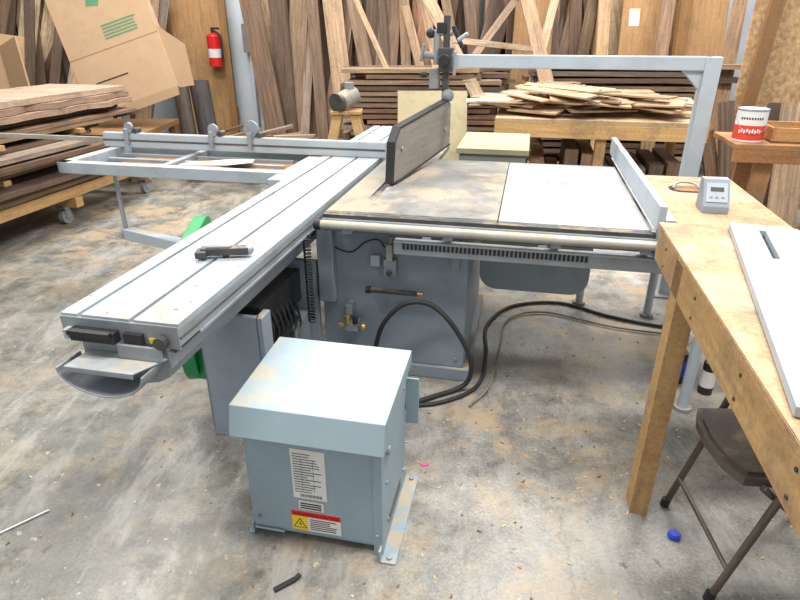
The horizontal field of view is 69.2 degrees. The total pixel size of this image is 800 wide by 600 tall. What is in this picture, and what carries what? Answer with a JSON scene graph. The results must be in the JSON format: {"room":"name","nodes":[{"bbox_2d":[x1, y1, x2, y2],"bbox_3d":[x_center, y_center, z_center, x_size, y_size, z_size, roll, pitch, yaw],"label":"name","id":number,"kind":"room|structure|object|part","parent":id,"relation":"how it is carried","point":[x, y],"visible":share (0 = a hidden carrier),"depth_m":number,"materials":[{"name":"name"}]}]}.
{"room":"woodworking shop","nodes":[
{"label":"woodworking shop","id":0,"kind":"room"},
{"bbox_2d":[15,0,755,133],"bbox_3d":[-1.250,-4.967,8.569,15.500,5.000,0.170,0,25,0],"label":"wall","id":1,"kind":"structure","parent":0,"point":[165,109],"depth_m":9.12,"materials":[{"name":"grey paint"}]},
{"bbox_2d":[166,0,239,135],"bbox_3d":[-3.030,-4.054,8.741,0.940,3.200,0.310,0,25,0],"label":"wall panel","id":2,"kind":"object","parent":1,"relation":"attached to","point":[189,22],"visible":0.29,"depth_m":8.74,"materials":[{"name":"brown wood"}]},
{"bbox_2d":[206,27,223,66],"bbox_3d":[-2.737,-3.771,8.644,0.238,0.530,0.248,0,25,0],"label":"fire extinguisher","id":3,"kind":"object","parent":2,"relation":"attached to","point":[214,40],"visible":1,"depth_m":8.56,"materials":[{"name":"red paint"}]},
{"bbox_2d":[0,168,799,599],"bbox_3d":[-1.250,0.034,3.878,15.500,0.100,13.000,0,25,0],"label":"floor","id":4,"kind":"structure","parent":0,"point":[103,456],"depth_m":2.32,"materials":[{"name":"concrete"}]},
{"bbox_2d":[0,509,49,533],"bbox_3d":[-1.365,0.804,2.096,0.177,0.007,0.006,-21,32,-38],"label":"stick","id":5,"kind":"object","parent":4,"relation":"on","point":[39,514],"visible":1,"depth_m":2.10,"materials":[{"name":"white paper"}]},
{"bbox_2d":[0,84,152,223],"bbox_3d":[-3.513,-1.109,4.907,1.378,1.103,3.412,5,25,11],"label":"cart","id":6,"kind":"object","parent":4,"relation":"on","point":[31,180],"visible":0.84,"depth_m":5.01,"materials":[{"name":"brown wood"}]},
{"bbox_2d":[0,34,29,88],"bbox_3d":[-4.543,-2.461,6.438,1.149,1.061,0.514,0,25,0],"label":"cardboard sheet","id":7,"kind":"object","parent":6,"relation":"on","point":[13,74],"visible":0.52,"depth_m":6.40,"materials":[{"name":"brown cardboard"}]},
{"bbox_2d":[0,0,169,118],"bbox_3d":[-5.941,-3.605,8.149,5.489,2.934,1.105,0,25,0],"label":"planks","id":8,"kind":"object","parent":4,"relation":"on","point":[45,54],"visible":0.16,"depth_m":8.19,"materials":[{"name":"brown wood"}]},
{"bbox_2d":[88,119,178,182],"bbox_3d":[-4.250,-1.849,7.137,2.700,0.560,1.300,0,25,0],"label":"shelf","id":9,"kind":"object","parent":4,"relation":"on","point":[115,125],"visible":0.02,"depth_m":7.14,"materials":[{"name":"brown wood"}]},
{"bbox_2d":[45,0,193,121],"bbox_3d":[-3.304,-3.210,6.679,1.816,2.157,0.662,0,25,0],"label":"cardboard box","id":10,"kind":"object","parent":9,"relation":"on","point":[105,42],"visible":0.94,"depth_m":6.68,"materials":[{"name":"brown cardboard"}]},
{"bbox_2d":[175,80,216,134],"bbox_3d":[-2.765,-2.523,7.899,0.628,1.210,0.502,0,25,0],"label":"boards","id":11,"kind":"object","parent":4,"relation":"on","point":[200,91],"visible":0.44,"depth_m":7.81,"materials":[{"name":"brown wood"}]},
{"bbox_2d":[241,24,259,127],"bbox_3d":[-2.300,-4.429,8.599,0.160,4.000,0.130,0,25,0],"label":"conduit","id":12,"kind":"object","parent":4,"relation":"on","point":[244,38],"visible":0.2,"depth_m":9.05,"materials":[{"name":"grey plastic"}]},
{"bbox_2d":[224,124,318,162],"bbox_3d":[-1.718,-1.825,7.027,1.607,0.574,1.278,0,25,0],"label":"pile","id":13,"kind":"object","parent":4,"relation":"on","point":[274,130],"visible":0.06,"depth_m":6.93,"materials":[{"name":"brown wood"}]},
{"bbox_2d":[273,572,300,592],"bbox_3d":[-0.361,0.908,1.865,0.095,0.014,0.018,-17,30,-32],"label":"strip","id":14,"kind":"object","parent":4,"relation":"on","point":[297,576],"visible":1,"depth_m":1.86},
{"bbox_2d":[229,337,418,564],"bbox_3d":[-0.235,0.510,2.048,0.540,0.585,0.452,5,25,11],"label":"transformer","id":15,"kind":"object","parent":4,"relation":"on","point":[320,425],"visible":1,"depth_m":1.91,"materials":[{"name":"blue metal"}]},
{"bbox_3d":[-0.249,0.303,1.948,0.503,0.125,0.439,5,25,11],"label":"lid","id":16,"kind":"part","parent":15,"relation":"part of","materials":[{"name":"paint"}]},
{"bbox_2d":[328,82,365,139],"bbox_3d":[-0.520,-1.545,5.790,0.688,1.173,0.534,0,25,0],"label":"sawhorse","id":17,"kind":"object","parent":4,"relation":"on","point":[339,102],"visible":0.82,"depth_m":5.58,"materials":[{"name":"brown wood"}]},
{"bbox_2d":[0,15,793,434],"bbox_3d":[-0.354,-0.742,3.416,4.453,1.702,3.640,-8,26,-17],"label":"saw","id":18,"kind":"object","parent":4,"relation":"on","point":[406,235],"visible":0.9,"depth_m":2.79,"materials":[{"name":"grey paint"}]},
{"bbox_3d":[-1.317,-0.641,3.777,1.610,0.530,1.210,5,25,11],"label":"outrigger frame","id":19,"kind":"part","parent":18,"relation":"part of","materials":[{"name":"metal"}]},
{"bbox_3d":[-0.909,-0.037,2.754,0.134,0.600,0.853,-4,25,-7],"label":"green door","id":20,"kind":"part","parent":18,"relation":"part of","materials":[{"name":"paint"}]},
{"bbox_3d":[-0.631,-0.174,2.092,0.203,0.046,0.060,-2,25,-5],"label":"clamp handle","id":21,"kind":"part","parent":18,"relation":"part of","materials":[{"name":"metal"}]},
{"bbox_3d":[-0.411,-0.091,2.631,0.036,0.428,0.036,-4,25,-9],"label":"coiled cord","id":22,"kind":"part","parent":18,"relation":"part of","materials":[{"name":"black plastic"}]},
{"bbox_3d":[0.337,-0.278,2.462,1.455,0.062,0.094,5,25,11],"label":"rip rail","id":23,"kind":"part","parent":18,"relation":"part of","materials":[{"name":"silver metal"}]},
{"bbox_3d":[0.561,-0.223,2.471,1.190,0.125,0.090,5,25,11],"label":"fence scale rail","id":24,"kind":"part","parent":18,"relation":"part of","materials":[{"name":"metal"}]},
{"bbox_2d":[5,234,791,599],"bbox_3d":[0.005,0.035,3.752,7.007,0.004,5.147,0,25,0],"label":"chip","id":25,"kind":"object","parent":4,"relation":"on","point":[638,424],"visible":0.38,"depth_m":2.40,"materials":[{"name":"beige wood"}]},
{"bbox_2d":[398,91,466,159],"bbox_3d":[0.350,-1.724,6.324,0.750,1.024,0.336,0,25,0],"label":"plywood sheet","id":26,"kind":"object","parent":4,"relation":"on","point":[410,103],"visible":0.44,"depth_m":6.27,"materials":[{"name":"wood"}]},
{"bbox_2d":[239,0,729,160],"bbox_3d":[0.988,-3.674,7.837,6.589,3.306,1.801,0,25,0],"label":"lumber","id":27,"kind":"object","parent":4,"relation":"on","point":[299,49],"visible":0.32,"depth_m":7.79,"materials":[{"name":"brown wood"}]},
{"bbox_2d":[629,9,639,25],"bbox_3d":[2.750,-3.317,6.806,0.120,0.181,0.044,0,25,0],"label":"paper notice","id":28,"kind":"object","parent":27,"relation":"attached to","point":[634,15],"visible":1,"depth_m":6.80,"materials":[{"name":"white paper"}]},
{"bbox_2d":[456,132,529,163],"bbox_3d":[0.743,-0.859,4.681,0.520,0.840,0.750,5,25,11],"label":"cart","id":29,"kind":"object","parent":4,"relation":"on","point":[475,146],"visible":0.14,"depth_m":4.26,"materials":[{"name":"laminate"}]},
{"bbox_2d":[339,0,747,167],"bbox_3d":[1.700,-3.004,6.818,5.158,2.923,1.535,0,25,0],"label":"rack","id":30,"kind":"object","parent":4,"relation":"on","point":[378,86],"visible":0.26,"depth_m":6.73,"materials":[{"name":"brown wood"}]},
{"bbox_2d":[494,106,710,187],"bbox_3d":[1.850,-1.381,5.729,1.800,0.900,1.100,5,25,11],"label":"workbench","id":31,"kind":"object","parent":4,"relation":"on","point":[642,125],"visible":0.41,"depth_m":5.20,"materials":[{"name":"brown wood"}]},
{"bbox_2d":[466,81,692,114],"bbox_3d":[1.756,-1.917,5.487,2.191,0.247,1.296,5,25,11],"label":"pile","id":32,"kind":"object","parent":31,"relation":"on","point":[536,98],"visible":0.99,"depth_m":5.22,"materials":[{"name":"beige wood"}]},
{"bbox_2d":[667,529,680,540],"bbox_3d":[0.965,0.826,2.040,0.044,0.018,0.044,0,25,0],"label":"cap","id":33,"kind":"object","parent":4,"relation":"on","point":[674,535],"visible":1,"depth_m":2.03,"materials":[{"name":"plastic"}]},
{"bbox_2d":[678,349,688,383],"bbox_3d":[1.400,0.317,2.906,0.067,0.210,0.067,0,25,0],"label":"spray can","id":34,"kind":"object","parent":4,"relation":"on","point":[684,365],"visible":0.31,"depth_m":2.88,"materials":[{"name":"blue metal"}]},
{"bbox_2d":[697,360,715,395],"bbox_3d":[1.500,0.359,2.815,0.067,0.210,0.067,0,25,0],"label":"spray can","id":35,"kind":"object","parent":4,"relation":"on","point":[707,378],"visible":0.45,"depth_m":2.81,"materials":[{"name":"white metal"}]},
{"bbox_2d":[626,222,799,539],"bbox_3d":[1.266,0.628,1.304,1.122,1.000,1.950,5,25,11],"label":"wooden workbench","id":36,"kind":"object","parent":4,"relation":"on","point":[710,296],"visible":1,"depth_m":1.53,"materials":[{"name":"brown wood"}]},
{"bbox_2d":[728,222,799,417],"bbox_3d":[1.000,-0.014,1.464,0.200,0.022,1.150,10,27,20],"label":"board","id":37,"kind":"object","parent":36,"relation":"on","point":[769,257],"visible":1,"depth_m":1.48,"materials":[{"name":"grey paint"}]},
{"bbox_2d":[660,397,785,599],"bbox_3d":[1.208,0.474,1.817,0.517,0.849,0.443,0,25,0],"label":"folding chair","id":38,"kind":"object","parent":4,"relation":"on","point":[719,430],"visible":0.46,"depth_m":1.78,"materials":[{"name":"metal"}]},
{"bbox_2d":[702,100,799,226],"bbox_3d":[3.333,-1.114,4.941,1.375,1.076,0.711,0,25,0],"label":"boards","id":39,"kind":"object","parent":4,"relation":"on","point":[782,193],"visible":0.52,"depth_m":4.84,"materials":[{"name":"brown wood"}]},
{"bbox_2d":[713,132,799,229],"bbox_3d":[2.346,-0.432,3.518,0.930,1.050,0.440,5,25,11],"label":"wooden stand","id":40,"kind":"object","parent":4,"relation":"on","point":[762,155],"visible":0.33,"depth_m":3.23,"materials":[{"name":"brown wood"}]},
{"bbox_2d":[731,106,770,141],"bbox_3d":[1.967,-0.986,3.255,0.163,0.174,0.168,5,25,11],"label":"paint can","id":41,"kind":"object","parent":40,"relation":"on","point":[750,124],"visible":1,"depth_m":3.21,"materials":[{"name":"white metal"}]},
{"bbox_2d":[763,121,799,142],"bbox_3d":[2.372,-0.947,3.283,0.580,0.078,0.300,5,25,11],"label":"wooden tray","id":42,"kind":"object","parent":40,"relation":"on","point":[775,131],"visible":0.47,"depth_m":3.21,"materials":[{"name":"brown wood"}]},
{"bbox_2d":[734,0,799,208],"bbox_3d":[3.715,-2.075,5.206,1.430,2.621,0.331,0,25,0],"label":"board panel","id":43,"kind":"object","parent":4,"relation":"on","point":[770,66],"visible":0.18,"depth_m":5.20,"materials":[{"name":"brown wood"}]}
]}

